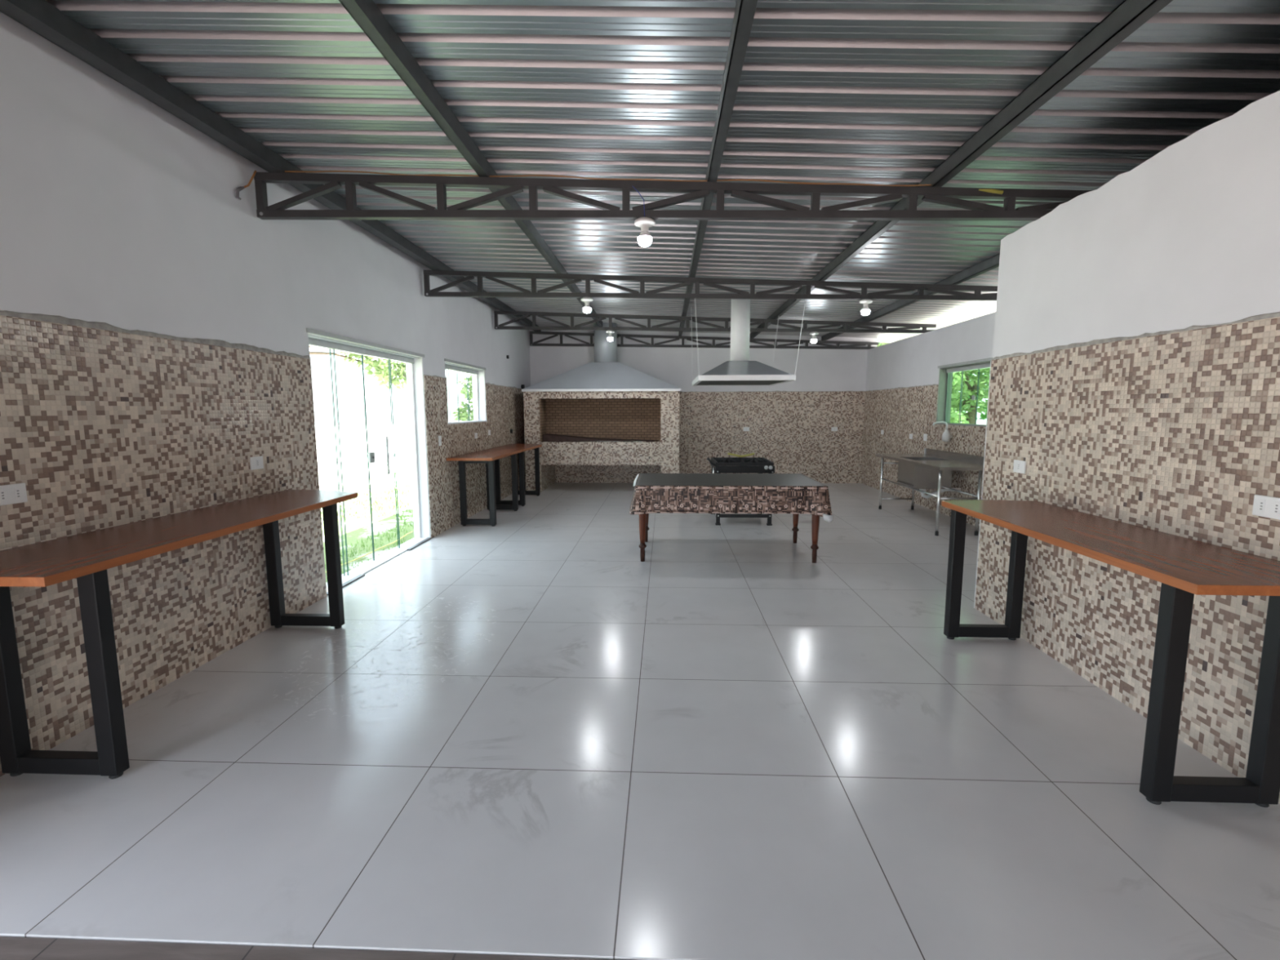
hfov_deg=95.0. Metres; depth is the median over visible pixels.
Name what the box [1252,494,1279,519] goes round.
wall outlet
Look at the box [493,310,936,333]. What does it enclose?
roof truss
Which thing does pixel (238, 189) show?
loose cable
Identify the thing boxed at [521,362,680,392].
hood
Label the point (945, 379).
window
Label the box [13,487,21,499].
socket
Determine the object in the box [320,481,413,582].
grass
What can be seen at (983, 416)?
leafy tree
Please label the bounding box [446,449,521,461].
countertop
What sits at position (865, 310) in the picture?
ceiling light
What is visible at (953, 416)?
leafy tree
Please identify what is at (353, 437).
ground
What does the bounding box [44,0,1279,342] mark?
ceiling
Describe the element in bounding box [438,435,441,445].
wall switch
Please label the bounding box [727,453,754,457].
gas hose
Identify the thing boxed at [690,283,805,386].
range hood
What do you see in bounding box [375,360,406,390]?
leafy tree
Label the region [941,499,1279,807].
table
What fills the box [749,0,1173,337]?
ceiling beam
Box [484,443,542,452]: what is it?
countertop
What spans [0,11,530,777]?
wall
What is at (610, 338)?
ceiling light
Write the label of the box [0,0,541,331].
ceiling beam
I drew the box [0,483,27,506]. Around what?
wall outlet
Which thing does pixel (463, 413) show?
leafy tree
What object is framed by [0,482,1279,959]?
floor
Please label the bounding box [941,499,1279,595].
countertop
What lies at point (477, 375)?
window
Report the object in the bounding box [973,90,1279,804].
wall
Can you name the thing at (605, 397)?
barbecue grill
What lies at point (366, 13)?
ceiling beam
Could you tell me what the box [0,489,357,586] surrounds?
countertop
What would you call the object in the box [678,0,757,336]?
ceiling beam
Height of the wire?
0.207 m
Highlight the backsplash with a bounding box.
[925,448,984,463]
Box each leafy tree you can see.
[309,346,398,382]
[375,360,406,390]
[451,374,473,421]
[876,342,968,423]
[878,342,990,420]
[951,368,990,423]
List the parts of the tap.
spout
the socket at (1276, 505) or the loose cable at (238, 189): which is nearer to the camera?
the socket at (1276, 505)
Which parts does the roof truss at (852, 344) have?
post, post, post, post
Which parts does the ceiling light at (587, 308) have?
bulb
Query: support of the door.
in the wall at (154, 338)
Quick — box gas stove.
[706,457,774,525]
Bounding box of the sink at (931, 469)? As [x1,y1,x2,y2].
[875,448,984,535]
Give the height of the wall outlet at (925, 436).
0.110 m
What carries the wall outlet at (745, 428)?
attached to the wall at (790, 424)
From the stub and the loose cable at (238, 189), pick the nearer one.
the stub
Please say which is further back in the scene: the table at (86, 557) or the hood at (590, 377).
the hood at (590, 377)
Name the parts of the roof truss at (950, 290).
post, post, post, post, post, post, post, post, post, post, post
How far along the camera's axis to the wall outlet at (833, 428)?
12.19 m
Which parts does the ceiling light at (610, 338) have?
bulb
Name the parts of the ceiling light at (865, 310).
bulb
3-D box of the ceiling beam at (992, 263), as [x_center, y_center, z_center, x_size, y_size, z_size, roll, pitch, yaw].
[3.370,-1.844,3.338,0.060,0.098,17.550,0,7,2]
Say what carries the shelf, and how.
attached to the barbecue grill
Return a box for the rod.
[577,440,646,441]
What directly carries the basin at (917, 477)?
in the sink at (931, 469)
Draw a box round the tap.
[932,421,952,441]
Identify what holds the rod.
on the barbecue grill
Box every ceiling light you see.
[581,297,593,313]
[605,329,614,341]
[634,217,655,246]
[809,331,818,343]
[859,298,872,315]
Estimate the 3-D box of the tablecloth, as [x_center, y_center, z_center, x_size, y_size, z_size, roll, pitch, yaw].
[0.919,0.165,6.370,2.066,0.351,1.277,0,7,2]
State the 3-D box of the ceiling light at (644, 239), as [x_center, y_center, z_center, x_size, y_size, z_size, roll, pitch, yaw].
[0.032,-1.667,3.951,0.142,0.177,0.142,0,7,2]
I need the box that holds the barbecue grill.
[521,322,680,492]
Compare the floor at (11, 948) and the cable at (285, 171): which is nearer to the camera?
the floor at (11, 948)
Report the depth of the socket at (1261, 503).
2.37 m
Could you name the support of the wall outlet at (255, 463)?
attached to the wall at (154, 338)
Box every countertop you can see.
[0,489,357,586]
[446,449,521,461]
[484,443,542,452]
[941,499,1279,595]
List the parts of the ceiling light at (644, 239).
bulb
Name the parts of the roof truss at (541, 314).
post, post, post, post, post, post, post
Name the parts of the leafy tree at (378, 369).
crown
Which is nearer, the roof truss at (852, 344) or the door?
the door
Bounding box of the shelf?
[540,440,660,465]
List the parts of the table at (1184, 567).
leg frame, leg frame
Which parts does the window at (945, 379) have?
sill, header trim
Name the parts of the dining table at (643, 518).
leg, leg, leg, leg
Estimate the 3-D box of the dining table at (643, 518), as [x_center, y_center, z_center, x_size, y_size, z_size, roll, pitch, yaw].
[0.924,0.391,6.409,1.865,0.787,1.100,0,7,2]
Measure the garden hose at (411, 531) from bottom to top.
0.024 m
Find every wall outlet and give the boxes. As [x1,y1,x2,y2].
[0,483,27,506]
[249,456,263,470]
[743,426,749,431]
[831,426,837,431]
[923,433,927,440]
[1013,459,1026,474]
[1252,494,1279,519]
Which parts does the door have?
header trim, pull handle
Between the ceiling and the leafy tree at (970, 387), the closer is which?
the ceiling
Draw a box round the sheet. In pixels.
[542,433,654,441]
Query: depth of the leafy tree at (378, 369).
18.64 m
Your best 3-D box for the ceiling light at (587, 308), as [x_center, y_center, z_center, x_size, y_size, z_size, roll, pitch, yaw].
[-0.612,-2.019,6.779,0.142,0.177,0.142,0,7,2]
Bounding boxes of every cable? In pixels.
[235,170,256,199]
[284,170,931,186]
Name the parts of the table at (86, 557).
leg frame, leg frame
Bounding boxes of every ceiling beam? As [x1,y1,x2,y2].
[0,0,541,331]
[338,0,602,326]
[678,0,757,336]
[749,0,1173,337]
[821,253,999,340]
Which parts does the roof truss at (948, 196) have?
post, post, post, post, post, post, post, post, post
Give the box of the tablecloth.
[629,473,833,522]
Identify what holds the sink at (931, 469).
on the floor at (526, 734)
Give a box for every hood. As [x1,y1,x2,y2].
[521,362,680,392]
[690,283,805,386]
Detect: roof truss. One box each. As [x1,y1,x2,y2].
[253,172,1093,220]
[422,270,997,300]
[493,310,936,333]
[529,331,878,349]
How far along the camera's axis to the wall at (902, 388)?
9.59 m
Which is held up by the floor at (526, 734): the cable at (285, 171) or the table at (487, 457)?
the table at (487, 457)
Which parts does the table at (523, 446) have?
leg frame, leg frame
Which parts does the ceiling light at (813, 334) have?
bulb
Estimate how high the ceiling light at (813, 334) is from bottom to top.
0.177 m
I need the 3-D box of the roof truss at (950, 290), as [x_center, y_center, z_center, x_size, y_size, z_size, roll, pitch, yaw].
[1.041,-2.220,6.680,7.100,0.412,0.064,0,7,2]
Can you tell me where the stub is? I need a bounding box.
[978,188,1003,194]
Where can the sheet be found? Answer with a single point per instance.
(547, 437)
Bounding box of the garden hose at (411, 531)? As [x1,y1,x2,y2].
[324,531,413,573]
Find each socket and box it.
[0,488,6,502]
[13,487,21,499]
[1257,499,1265,512]
[1272,502,1279,515]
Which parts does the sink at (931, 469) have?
leg, leg, leg, leg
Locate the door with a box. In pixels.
[306,328,431,595]
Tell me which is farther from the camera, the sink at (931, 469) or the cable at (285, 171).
the sink at (931, 469)
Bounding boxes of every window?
[444,358,487,424]
[935,357,992,426]
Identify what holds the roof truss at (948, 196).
attached to the wall
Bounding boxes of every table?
[0,489,357,778]
[446,449,521,526]
[484,443,542,506]
[638,513,819,563]
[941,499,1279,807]
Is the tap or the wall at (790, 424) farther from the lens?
the wall at (790, 424)
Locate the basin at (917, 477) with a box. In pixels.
[897,458,951,488]
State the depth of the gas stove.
7.82 m
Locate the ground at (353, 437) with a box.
[315,423,986,582]
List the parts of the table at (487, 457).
leg frame, leg frame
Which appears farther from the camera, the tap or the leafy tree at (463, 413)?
the leafy tree at (463, 413)
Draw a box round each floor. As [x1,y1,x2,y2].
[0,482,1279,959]
[0,936,617,959]
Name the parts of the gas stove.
leg, frame, leg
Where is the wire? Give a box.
[632,186,644,217]
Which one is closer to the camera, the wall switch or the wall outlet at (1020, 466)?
the wall outlet at (1020, 466)
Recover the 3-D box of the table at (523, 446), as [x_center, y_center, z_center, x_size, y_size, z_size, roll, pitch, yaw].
[-2.089,-0.108,10.009,0.626,0.932,1.615,0,7,2]
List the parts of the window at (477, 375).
header trim, sill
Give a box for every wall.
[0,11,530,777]
[528,329,877,483]
[861,311,995,527]
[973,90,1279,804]

